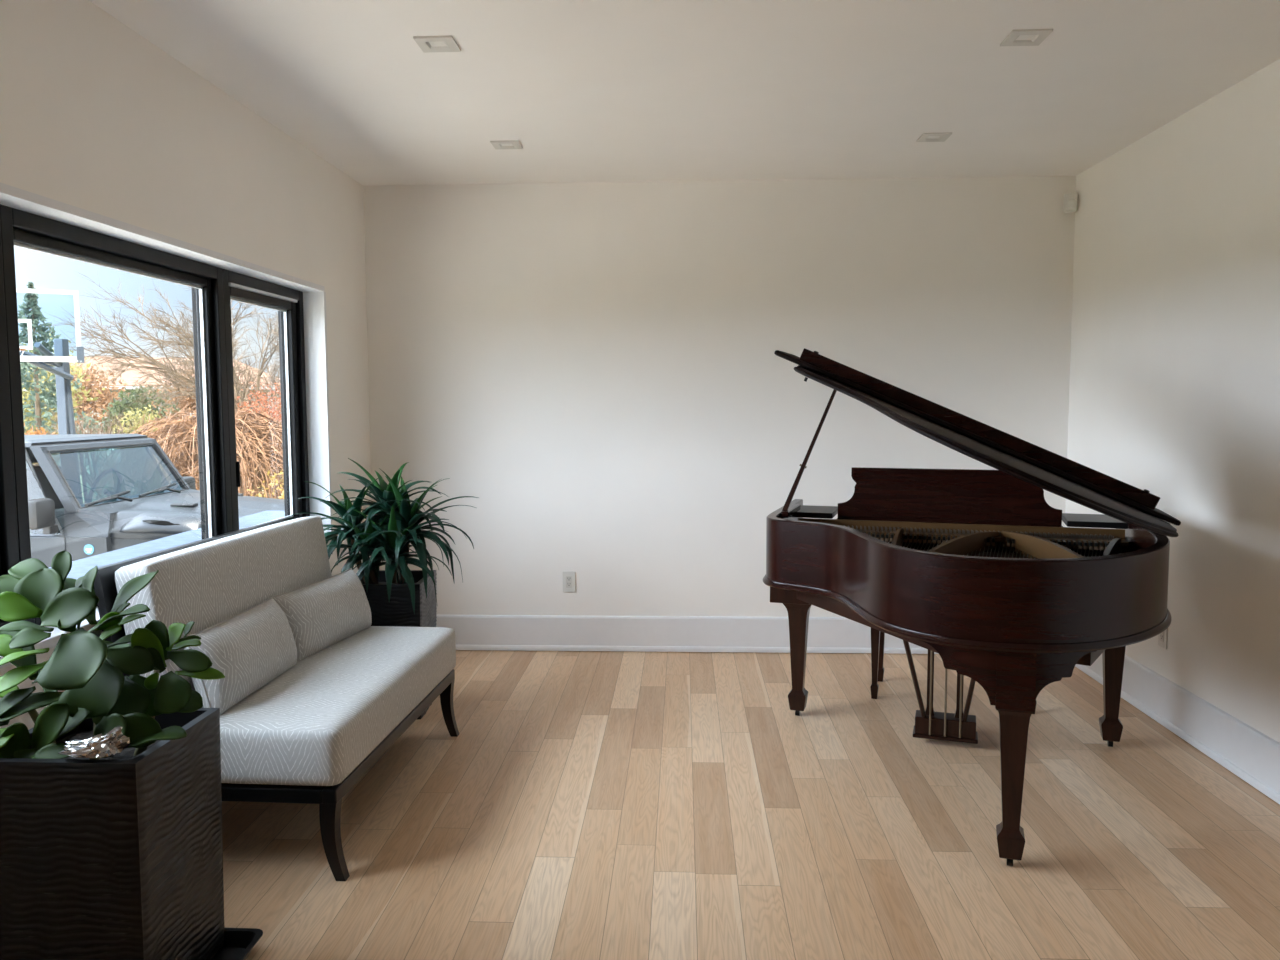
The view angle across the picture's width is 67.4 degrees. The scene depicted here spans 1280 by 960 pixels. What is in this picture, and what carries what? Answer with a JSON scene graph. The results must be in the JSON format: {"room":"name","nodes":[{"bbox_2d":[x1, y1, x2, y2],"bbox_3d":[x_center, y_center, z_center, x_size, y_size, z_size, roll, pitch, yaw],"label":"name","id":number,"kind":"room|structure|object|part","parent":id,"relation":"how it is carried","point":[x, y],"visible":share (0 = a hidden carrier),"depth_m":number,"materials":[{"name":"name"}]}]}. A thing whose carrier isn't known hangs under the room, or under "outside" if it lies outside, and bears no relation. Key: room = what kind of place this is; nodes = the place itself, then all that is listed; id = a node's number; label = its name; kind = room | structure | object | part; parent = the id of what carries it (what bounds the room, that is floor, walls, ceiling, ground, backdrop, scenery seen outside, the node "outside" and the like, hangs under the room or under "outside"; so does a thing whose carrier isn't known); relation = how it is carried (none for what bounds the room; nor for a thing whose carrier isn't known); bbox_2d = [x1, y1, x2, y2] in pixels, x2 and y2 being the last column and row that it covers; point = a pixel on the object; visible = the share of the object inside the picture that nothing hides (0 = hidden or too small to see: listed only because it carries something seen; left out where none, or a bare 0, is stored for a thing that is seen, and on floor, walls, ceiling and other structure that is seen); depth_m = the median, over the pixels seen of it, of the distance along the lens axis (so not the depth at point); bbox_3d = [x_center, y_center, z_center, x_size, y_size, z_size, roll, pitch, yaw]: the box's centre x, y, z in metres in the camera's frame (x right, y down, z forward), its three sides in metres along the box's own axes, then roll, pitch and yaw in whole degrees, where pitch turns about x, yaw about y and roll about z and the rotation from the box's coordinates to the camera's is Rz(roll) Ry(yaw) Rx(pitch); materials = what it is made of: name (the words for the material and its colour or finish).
{"room":"music room","nodes":[
{"label":"music room","id":0,"kind":"room"},
{"bbox_2d":[65,537,111,560],"bbox_3d":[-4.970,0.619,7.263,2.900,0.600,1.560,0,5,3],"label":"headlight assembly","id":1,"kind":"object","parent":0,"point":[79,548],"depth_m":6.41,"materials":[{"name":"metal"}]},
{"bbox_2d":[0,0,371,729],"bbox_3d":[-1.879,0.017,1.239,0.235,2.680,8.697,0,5,3],"label":"wall","id":2,"kind":"structure","parent":0,"point":[96,117],"depth_m":3.44,"materials":[{"name":"white paint"}]},
{"bbox_2d":[0,225,19,626],"bbox_3d":[-1.870,-0.130,2.303,0.118,1.223,0.896,0,5,3],"label":"window","id":3,"kind":"structure","parent":2,"relation":"in","point":[9,543],"depth_m":2.72,"materials":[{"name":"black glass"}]},
{"bbox_2d":[0,204,232,624],"bbox_3d":[-1.823,-0.220,3.402,0.113,1.223,1.312,0,5,3],"label":"window","id":4,"kind":"structure","parent":2,"relation":"in","point":[19,228],"depth_m":3.58,"materials":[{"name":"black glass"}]},
{"bbox_2d":[0,182,332,667],"bbox_3d":[-1.707,-0.214,3.374,0.122,1.282,3.110,0,5,3],"label":"trim","id":5,"kind":"structure","parent":2,"relation":"attached to","point":[314,295],"depth_m":4.43,"materials":[{"name":"white paint"}]},
{"bbox_2d":[49,511,284,578],"bbox_3d":[-2.051,0.356,3.485,0.310,0.050,3.900,0,5,3],"label":"trim","id":6,"kind":"structure","parent":2,"relation":"attached to","point":[80,567],"depth_m":4.05,"materials":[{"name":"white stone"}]},
{"bbox_2d":[223,269,309,530],"bbox_3d":[-1.772,-0.307,4.478,0.118,1.223,0.850,0,5,3],"label":"window","id":7,"kind":"structure","parent":2,"relation":"in","point":[288,302],"depth_m":4.78,"materials":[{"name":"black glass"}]},
{"bbox_3d":[-1.740,-0.005,4.148,0.024,0.150,0.022,0,5,3],"label":"latch handle","id":8,"kind":"part","parent":7,"relation":"part of","materials":[{"name":"black metal"}]},
{"bbox_2d":[89,0,1279,185],"bbox_3d":[0.201,-1.394,1.031,4.410,0.150,9.097,0,5,3],"label":"ceiling","id":9,"kind":"structure","parent":0,"point":[589,90],"depth_m":3.66,"materials":[{"name":"paint"}]},
{"bbox_2d":[413,35,460,52],"bbox_3d":[-0.695,-1.496,3.296,0.132,0.007,0.132,0,5,3],"label":"recessed light","id":10,"kind":"object","parent":9,"relation":"in","point":[427,44],"visible":1,"depth_m":3.29,"materials":[{"name":"white metal"}]},
{"bbox_2d":[490,140,522,148],"bbox_3d":[-0.637,-1.602,4.590,0.132,0.007,0.132,0,5,3],"label":"recessed light","id":11,"kind":"object","parent":9,"relation":"in","point":[501,144],"visible":1,"depth_m":4.59,"materials":[{"name":"white metal"}]},
{"bbox_2d":[916,132,951,141],"bbox_3d":[1.374,-1.601,4.486,0.132,0.007,0.132,0,5,3],"label":"recessed light","id":12,"kind":"object","parent":9,"relation":"in","point":[925,137],"visible":1,"depth_m":4.48,"materials":[{"name":"white metal"}]},
{"bbox_2d":[1000,29,1052,45],"bbox_3d":[1.310,-1.501,3.259,0.132,0.007,0.132,0,5,3],"label":"recessed light","id":13,"kind":"object","parent":9,"relation":"in","point":[1021,37],"visible":1,"depth_m":3.25,"materials":[{"name":"white metal"}]},
{"bbox_2d":[363,176,1075,616],"bbox_3d":[0.405,-0.345,5.575,4.410,2.680,0.200,0,5,3],"label":"wall","id":14,"kind":"structure","parent":0,"point":[596,365],"depth_m":5.46,"materials":[{"name":"white paint"}]},
{"bbox_2d":[563,571,575,591],"bbox_3d":[-0.413,0.592,5.583,0.074,0.123,0.010,0,5,3],"label":"wall outlet","id":15,"kind":"object","parent":14,"relation":"attached to","point":[568,576],"visible":1,"depth_m":5.58,"materials":[{"name":"white plastic"}]},
{"bbox_2d":[566,576,571,587],"bbox_3d":[-0.413,0.592,5.580,0.034,0.067,0.003,0,5,3],"label":"receptacle","id":16,"kind":"object","parent":15,"relation":"attached to","point":[568,578],"depth_m":5.58,"materials":[{"name":"white plastic"}]},
{"bbox_2d":[436,615,938,653],"bbox_3d":[0.422,0.893,5.562,3.975,0.205,0.026,0,5,3],"label":"baseboard","id":17,"kind":"structure","parent":14,"relation":"attached to","point":[472,632],"depth_m":5.57,"materials":[{"name":"white paint"}]},
{"bbox_2d":[1063,193,1077,212],"bbox_3d":[2.357,-1.516,5.252,0.068,0.100,0.062,3,5,30],"label":"sensor","id":18,"kind":"object","parent":14,"relation":"attached to","point":[1070,199],"visible":1,"depth_m":5.23,"materials":[{"name":"white plastic"}]},
{"bbox_2d":[222,650,1279,959],"bbox_3d":[0.212,1.402,1.258,4.410,0.100,9.097,0,5,3],"label":"floor","id":19,"kind":"structure","parent":0,"point":[583,805],"depth_m":3.25,"materials":[{"name":"brown wood"}]},
{"bbox_2d":[211,928,262,959],"bbox_3d":[-1.264,1.247,2.338,0.504,0.045,0.504,0,5,3],"label":"saucer","id":20,"kind":"object","parent":19,"relation":"on","point":[238,943],"visible":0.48,"depth_m":2.55,"materials":[{"name":"black plastic"}]},
{"bbox_2d":[0,550,224,959],"bbox_3d":[-1.305,0.716,2.347,0.619,1.077,0.407,0,5,3],"label":"potted succulent","id":21,"kind":"object","parent":20,"relation":"on","point":[119,856],"visible":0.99,"depth_m":2.22,"materials":[{"name":"green plant"}]},
{"bbox_3d":[-1.409,0.606,2.275,0.080,0.177,0.033,-4,6,-36],"label":"stem","id":22,"kind":"part","parent":21,"relation":"part of","materials":[{"name":"green plant"}]},
{"bbox_2d":[58,726,129,757],"bbox_3d":[-1.235,0.588,2.173,0.158,0.061,0.079,0,5,3],"label":"scrap","id":23,"kind":"object","parent":21,"relation":"on","point":[114,741],"visible":1,"depth_m":2.16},
{"bbox_2d":[0,708,223,959],"bbox_3d":[-1.308,0.934,2.365,0.402,0.640,0.401,0,5,3],"label":"planter","id":24,"kind":"object","parent":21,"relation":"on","point":[119,856],"depth_m":2.18,"materials":[{"name":"black wood"}]},
{"bbox_3d":[-1.208,0.576,2.343,0.072,0.226,0.029,0,5,3],"label":"stem","id":25,"kind":"part","parent":21,"relation":"part of","materials":[{"name":"green plant"}]},
{"bbox_2d":[94,516,458,880],"bbox_3d":[-1.218,0.684,3.556,0.748,0.968,1.344,0,5,5],"label":"settee","id":26,"kind":"object","parent":19,"relation":"on","point":[308,735],"visible":0.61,"depth_m":3.15,"materials":[{"name":"grey fabric"}]},
{"bbox_3d":[-1.530,0.555,3.570,0.123,0.685,1.344,0,5,5],"label":"panel","id":27,"kind":"part","parent":26,"relation":"part of","materials":[{"name":"black wood"}]},
{"bbox_2d":[115,516,331,689],"bbox_3d":[-1.454,0.456,3.556,0.198,0.512,1.298,0,5,5],"label":"cushion","id":28,"kind":"object","parent":26,"relation":"on","point":[206,583],"depth_m":3.31,"materials":[{"name":"fabric"}]},
{"bbox_2d":[185,597,296,714],"bbox_3d":[-1.336,0.589,3.252,0.175,0.269,0.606,0,5,5],"label":"lumbar pillow","id":29,"kind":"object","parent":26,"relation":"on","point":[252,647],"visible":0.8,"depth_m":3.14,"materials":[{"name":"fabric"}]},
{"bbox_2d":[271,568,371,660],"bbox_3d":[-1.270,0.540,3.872,0.175,0.268,0.626,1,5,12],"label":"lumbar pillow","id":30,"kind":"object","parent":26,"relation":"on","point":[321,614],"visible":0.78,"depth_m":3.77,"materials":[{"name":"fabric"}]},
{"bbox_2d":[202,626,455,785],"bbox_3d":[-1.149,0.783,3.558,0.608,0.213,1.343,0,5,5],"label":"seat cushion","id":31,"kind":"object","parent":26,"relation":"on","point":[326,718],"depth_m":3.14,"materials":[{"name":"fabric"}]},
{"bbox_3d":[-0.930,1.097,2.928,0.072,0.245,0.050,0,5,5],"label":"leg","id":32,"kind":"part","parent":26,"relation":"part of","materials":[{"name":"black wood"}]},
{"bbox_3d":[-1.214,0.900,3.573,0.705,0.049,1.320,0,5,5],"label":"rail","id":33,"kind":"part","parent":26,"relation":"part of","materials":[{"name":"black wood"}]},
{"bbox_3d":[-0.830,0.994,4.188,0.072,0.245,0.050,0,5,5],"label":"leg","id":34,"kind":"part","parent":26,"relation":"part of","materials":[{"name":"black wood"}]},
{"bbox_2d":[290,458,477,719],"bbox_3d":[-1.186,0.491,4.508,0.811,1.199,0.785,3,5,31],"label":"dracaena","id":35,"kind":"object","parent":19,"relation":"on","point":[397,595],"visible":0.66,"depth_m":4.37,"materials":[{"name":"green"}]},
{"bbox_3d":[-1.296,0.394,4.486,0.104,0.268,0.026,-2,5,-19],"label":"stem","id":36,"kind":"part","parent":35,"relation":"part of","materials":[{"name":"plant"}]},
{"bbox_3d":[-1.228,0.443,4.437,0.028,0.180,0.093,2,5,26],"label":"stem","id":37,"kind":"part","parent":35,"relation":"part of","materials":[{"name":"plant"}]},
{"bbox_3d":[-1.145,0.457,4.446,0.028,0.151,0.086,-2,5,-25],"label":"stem","id":38,"kind":"part","parent":35,"relation":"part of","materials":[{"name":"plant"}]},
{"bbox_2d":[356,570,436,719],"bbox_3d":[-1.183,0.772,4.555,0.382,0.630,0.381,0,5,0],"label":"planter","id":39,"kind":"object","parent":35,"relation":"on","point":[399,611],"depth_m":4.36,"materials":[{"name":"black"}]},
{"bbox_3d":[-1.112,0.396,4.502,0.076,0.255,0.027,1,5,17],"label":"stem","id":40,"kind":"part","parent":35,"relation":"part of","materials":[{"name":"plant"}]},
{"bbox_2d":[870,628,1036,713],"bbox_3d":[1.534,0.817,4.706,0.774,0.495,0.368,1,5,19],"label":"piano bench","id":41,"kind":"object","parent":19,"relation":"on","point":[877,637],"visible":0.22,"depth_m":4.68,"materials":[{"name":"brown wood"}]},
{"bbox_3d":[1.146,0.834,4.679,0.042,0.468,0.042,1,5,19],"label":"leg","id":42,"kind":"part","parent":41,"relation":"part of","materials":[{"name":"brown wood"}]},
{"bbox_3d":[1.248,0.810,4.969,0.042,0.468,0.042,1,5,19],"label":"leg","id":43,"kind":"part","parent":41,"relation":"part of","materials":[{"name":"brown wood"}]},
{"bbox_2d":[763,348,1180,865],"bbox_3d":[1.210,0.317,3.679,1.540,1.661,1.634,1,5,18],"label":"grand piano","id":44,"kind":"object","parent":19,"relation":"on","point":[973,568],"visible":1,"depth_m":3.46,"materials":[{"name":"brown wood"}]},
{"bbox_3d":[0.731,0.821,4.428,0.096,0.478,0.096,1,5,18],"label":"leg","id":45,"kind":"part","parent":44,"relation":"part of","materials":[{"name":"brown wood"}]},
{"bbox_2d":[792,505,837,518],"bbox_3d":[0.820,0.147,4.462,0.182,0.025,0.295,1,5,18],"label":"shelf","id":46,"kind":"object","parent":44,"relation":"attached to","point":[804,511],"depth_m":4.36,"materials":[{"name":"brown wood"}]},
{"bbox_3d":[1.234,0.749,4.074,0.040,0.503,0.040,1,5,18],"label":"lyre post","id":47,"kind":"part","parent":44,"relation":"part of","materials":[{"name":"brown wood"}]},
{"bbox_3d":[1.219,0.778,4.016,0.008,0.592,0.008,1,5,18],"label":"pedal rod","id":48,"kind":"part","parent":44,"relation":"part of","materials":[{"name":"gold metal"}]},
{"bbox_3d":[1.276,0.779,3.997,0.008,0.592,0.008,1,5,18],"label":"pedal rod","id":49,"kind":"part","parent":44,"relation":"part of","materials":[{"name":"gold metal"}]},
{"bbox_3d":[1.348,0.751,4.036,0.040,0.503,0.040,1,5,18],"label":"lyre post","id":50,"kind":"part","parent":44,"relation":"part of","materials":[{"name":"brown wood"}]},
{"bbox_3d":[1.333,0.780,3.978,0.008,0.592,0.008,1,5,18],"label":"pedal rod","id":51,"kind":"part","parent":44,"relation":"part of","materials":[{"name":"gold metal"}]},
{"bbox_3d":[1.188,0.434,3.700,1.492,0.026,1.628,1,5,18],"label":"moulding","id":52,"kind":"part","parent":44,"relation":"part of","materials":[{"name":"brown wood"}]},
{"bbox_3d":[1.185,-0.125,3.437,1.386,0.626,1.229,1,5,18],"label":"lid","id":53,"kind":"part","parent":44,"relation":"part of","materials":[{"name":"brown wood"}]},
{"bbox_3d":[1.158,0.937,2.989,0.096,0.478,0.096,1,5,18],"label":"leg","id":54,"kind":"part","parent":44,"relation":"part of","materials":[{"name":"brown wood"}]},
{"bbox_2d":[1062,513,1127,528],"bbox_3d":[1.930,0.173,4.092,0.229,0.025,0.295,1,5,18],"label":"shelf","id":55,"kind":"object","parent":44,"relation":"attached to","point":[1097,521],"depth_m":3.98,"materials":[{"name":"brown wood"}]},
{"bbox_3d":[1.974,0.850,4.014,0.096,0.478,0.096,1,5,18],"label":"leg","id":56,"kind":"part","parent":44,"relation":"part of","materials":[{"name":"brown wood"}]},
{"bbox_2d":[1065,59,1279,742],"bbox_3d":[2.309,0.016,1.051,0.200,2.680,8.697,0,5,3],"label":"wall","id":57,"kind":"structure","parent":0,"point":[1174,388],"depth_m":4.03,"materials":[{"name":"white paint"}]},
{"bbox_2d":[1158,628,1167,648],"bbox_3d":[2.351,0.692,4.317,0.010,0.123,0.074,0,5,3],"label":"wall outlet","id":58,"kind":"object","parent":57,"relation":"attached to","point":[1162,637],"visible":0.56,"depth_m":4.30,"materials":[{"name":"white plastic"}]},
{"bbox_2d":[1160,632,1163,641],"bbox_3d":[2.348,0.692,4.317,0.003,0.067,0.034,0,5,3],"label":"receptacle","id":59,"kind":"object","parent":58,"relation":"attached to","point":[1161,634],"depth_m":4.31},
{"bbox_2d":[1075,654,1279,803],"bbox_3d":[2.201,1.245,1.157,0.026,0.205,8.697,0,5,3],"label":"baseboard","id":60,"kind":"structure","parent":57,"relation":"attached to","point":[1248,753],"depth_m":3.96,"materials":[{"name":"white paint"}]},
{"label":"outside","id":61,"kind":"structure","parent":0,"visible":0},
{"bbox_2d":[52,450,281,503],"bbox_3d":[-43.864,-1.762,49.525,87.930,0.200,145.000,0,5,3],"label":"lawn","id":62,"kind":"structure","parent":61,"point":[92,451],"depth_m":27.25,"materials":[{"name":"green plant"}]},
{"bbox_2d":[24,423,59,466],"bbox_3d":[-11.370,-0.260,18.267,1.000,1.699,1.077,0,5,3],"label":"shrub","id":63,"kind":"object","parent":62,"relation":"on","point":[56,459],"visible":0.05,"depth_m":18.10,"materials":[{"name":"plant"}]},
{"bbox_2d":[22,370,77,433],"bbox_3d":[-29.611,-3.126,38.202,11.360,4.250,6.860,-2,5,-17],"label":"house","id":64,"kind":"structure","parent":62,"relation":"on","point":[25,370],"depth_m":39.13,"materials":[{"name":"grey"}]},
{"bbox_2d":[20,331,104,464],"bbox_3d":[-16.436,-2.076,26.029,3.434,4.096,3.622,0,5,3],"label":"leafy tree","id":65,"kind":"object","parent":62,"relation":"on","point":[79,374],"visible":0.16,"depth_m":25.78,"materials":[{"name":"yellow plant"}]},
{"bbox_2d":[18,282,125,479],"bbox_3d":[-13.756,-2.158,22.259,3.420,4.851,3.523,0,5,3],"label":"conifer","id":66,"kind":"object","parent":62,"relation":"on","point":[30,299],"visible":0.41,"depth_m":21.98,"materials":[{"name":"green plant"}]},
{"bbox_3d":[-13.923,-1.876,22.164,0.155,4.305,0.179,0,5,3],"label":"stem","id":67,"kind":"part","parent":66,"relation":"part of","materials":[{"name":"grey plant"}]},
{"bbox_2d":[30,395,150,498],"bbox_3d":[-11.383,-0.690,20.034,2.685,2.323,2.858,0,5,8],"label":"bare shrub","id":68,"kind":"object","parent":62,"relation":"on","point":[90,481],"visible":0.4,"depth_m":20.10,"materials":[{"name":"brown plant"}]},
{"bbox_2d":[111,405,163,464],"bbox_3d":[-15.601,-1.365,30.074,1.612,2.017,1.740,0,5,3],"label":"shrub","id":69,"kind":"object","parent":62,"relation":"on","point":[129,413],"visible":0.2,"depth_m":29.70,"materials":[{"name":"yellow plant"}]},
{"bbox_2d":[98,383,180,451],"bbox_3d":[-17.962,-2.137,34.653,2.817,2.830,2.383,0,5,3],"label":"evergreen shrub","id":70,"kind":"object","parent":62,"relation":"on","point":[128,401],"visible":0.33,"depth_m":34.19,"materials":[{"name":"green plant"}]},
{"bbox_2d":[45,271,280,498],"bbox_3d":[-7.509,-2.119,18.543,6.347,5.377,5.508,-2,5,-22],"label":"bare tree","id":71,"kind":"object","parent":62,"relation":"on","point":[175,375],"visible":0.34,"depth_m":17.22,"materials":[{"name":"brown plant"}]},
{"bbox_2d":[70,356,279,433],"bbox_3d":[-31.214,-5.491,62.688,15.860,5.000,8.860,-2,5,-25],"label":"house","id":72,"kind":"structure","parent":62,"relation":"on","point":[127,376],"depth_m":59.57,"materials":[{"name":"white"}]},
{"bbox_2d":[88,402,283,500],"bbox_3d":[-5.240,0.030,11.990,2.989,2.098,3.130,-2,5,-25],"label":"shrub","id":73,"kind":"object","parent":62,"relation":"on","point":[177,436],"visible":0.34,"depth_m":11.31,"materials":[{"name":"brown plant"}]},
{"bbox_2d":[136,369,243,417],"bbox_3d":[-22.853,-3.856,49.523,5.358,3.876,4.593,0,5,3],"label":"tree","id":74,"kind":"object","parent":62,"relation":"on","point":[183,402],"visible":0.13,"depth_m":48.50,"materials":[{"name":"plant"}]},
{"bbox_2d":[234,357,279,418],"bbox_3d":[-15.995,-3.225,39.703,3.668,4.209,4.216,-1,5,-11],"label":"bare tree","id":75,"kind":"object","parent":62,"relation":"on","point":[253,383],"visible":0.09,"depth_m":39.58,"materials":[{"name":"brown plant"}]},
{"bbox_2d":[236,382,282,496],"bbox_3d":[-6.059,-0.471,16.422,1.979,2.379,2.023,0,5,3],"label":"shrub","id":76,"kind":"object","parent":62,"relation":"on","point":[278,411],"visible":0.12,"depth_m":16.19,"materials":[{"name":"orange plant"}]},
{"bbox_2d":[246,312,279,404],"bbox_3d":[-10.328,-3.606,34.434,6.916,5.783,6.666,0,5,-3],"label":"bare tree","id":77,"kind":"object","parent":62,"relation":"on","point":[275,312],"visible":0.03,"depth_m":32.80,"materials":[{"name":"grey plant"}]},
{"bbox_2d":[243,470,283,498],"bbox_3d":[-3.886,0.547,10.246,0.843,1.337,0.821,0,5,3],"label":"shrub","id":78,"kind":"object","parent":62,"relation":"on","point":[268,472],"visible":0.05,"depth_m":10.22,"materials":[{"name":"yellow plant"}]},
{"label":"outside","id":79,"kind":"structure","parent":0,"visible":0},
{"bbox_3d":[-12.920,1.563,5.979,21.650,0.012,22.500,0,5,3],"label":"driveway","id":80,"kind":"object","parent":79,"visible":0},
{"bbox_2d":[16,288,84,471],"bbox_3d":[-9.468,-1.037,14.711,1.073,3.750,1.948,3,6,33],"label":"basketball hoop","id":81,"kind":"object","parent":80,"relation":"on","point":[61,359],"visible":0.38,"depth_m":15.17,"materials":[{"name":"plastic"}]},
{"bbox_3d":[-9.586,-1.956,15.029,0.100,0.374,1.189,2,5,21],"label":"support arm","id":82,"kind":"part","parent":81,"relation":"part of","materials":[{"name":"grey paint"}]},
{"bbox_3d":[-9.402,-1.801,15.094,0.100,0.452,1.059,1,5,19],"label":"support arm","id":83,"kind":"part","parent":81,"relation":"part of","materials":[{"name":"grey paint"}]},
{"bbox_3d":[-9.319,-1.968,15.163,0.100,0.372,0.858,-1,5,-8],"label":"support arm","id":84,"kind":"part","parent":81,"relation":"part of","materials":[{"name":"grey paint"}]},
{"bbox_2d":[24,434,284,567],"bbox_3d":[-4.311,0.547,7.228,4.220,1.745,2.040,0,5,3],"label":"car","id":85,"kind":"object","parent":80,"relation":"on","point":[59,520],"visible":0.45,"depth_m":6.53,"materials":[{"name":"silver metal"}]},
{"bbox_2d":[28,498,57,533],"bbox_3d":[-3.927,0.243,6.287,0.128,0.240,0.250,0,5,3],"label":"mirror","id":86,"kind":"object","parent":85,"relation":"attached to","point":[41,510],"depth_m":6.23,"materials":[{"name":"metal"}]},
{"bbox_3d":[-4.746,0.042,7.567,0.160,0.700,0.460,0,5,3],"label":"seat","id":87,"kind":"part","parent":85,"relation":"part of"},
{"bbox_3d":[-4.271,0.630,6.447,0.870,0.505,0.016,0,5,3],"label":"door","id":88,"kind":"part","parent":85,"relation":"part of","materials":[{"name":"silver metal"}]},
{"bbox_3d":[-3.725,0.128,6.725,0.022,0.062,0.563,0,5,-1],"label":"wiper blade","id":89,"kind":"part","parent":85,"relation":"part of","materials":[{"name":"black rubber"}]},
{"bbox_3d":[-3.897,-0.070,7.159,0.337,0.442,1.520,0,5,3],"label":"windscreen frame","id":90,"kind":"part","parent":85,"relation":"part of","materials":[{"name":"silver metal"}]},
{"bbox_3d":[-3.679,0.143,6.685,0.024,0.054,0.370,1,5,13],"label":"wiper arm","id":91,"kind":"part","parent":85,"relation":"part of"},
{"bbox_3d":[-3.697,0.076,7.363,0.022,0.062,0.563,0,5,-1],"label":"wiper blade","id":92,"kind":"part","parent":85,"relation":"part of","materials":[{"name":"black rubber"}]},
{"bbox_3d":[-3.649,0.090,7.332,0.024,0.054,0.389,1,5,13],"label":"wiper arm","id":93,"kind":"part","parent":85,"relation":"part of"},
{"bbox_2d":[171,476,195,489],"bbox_3d":[-3.847,0.098,8.069,0.128,0.240,0.250,0,5,3],"label":"mirror","id":94,"kind":"object","parent":85,"relation":"attached to","point":[190,480],"depth_m":8.08,"materials":[{"name":"metal"}]},
{"bbox_2d":[110,493,284,539],"bbox_3d":[-2.983,0.277,7.146,1.122,0.326,1.481,0,5,3],"label":"hood","id":95,"kind":"object","parent":85,"relation":"attached to","point":[166,515],"depth_m":6.53,"materials":[{"name":"silver metal"}]},
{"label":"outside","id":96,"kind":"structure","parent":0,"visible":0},
{"bbox_3d":[-30.535,-1.564,45.179,54.950,0.010,6.500,0,5,3],"label":"street","id":97,"kind":"object","parent":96,"visible":0},
{"bbox_2d":[32,363,130,431],"bbox_3d":[-28.280,-3.858,47.641,5.461,4.228,4.429,0,5,3],"label":"tree","id":98,"kind":"object","parent":97,"relation":"on","point":[105,397],"visible":0.31,"depth_m":47.28,"materials":[{"name":"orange plant"}]}
]}

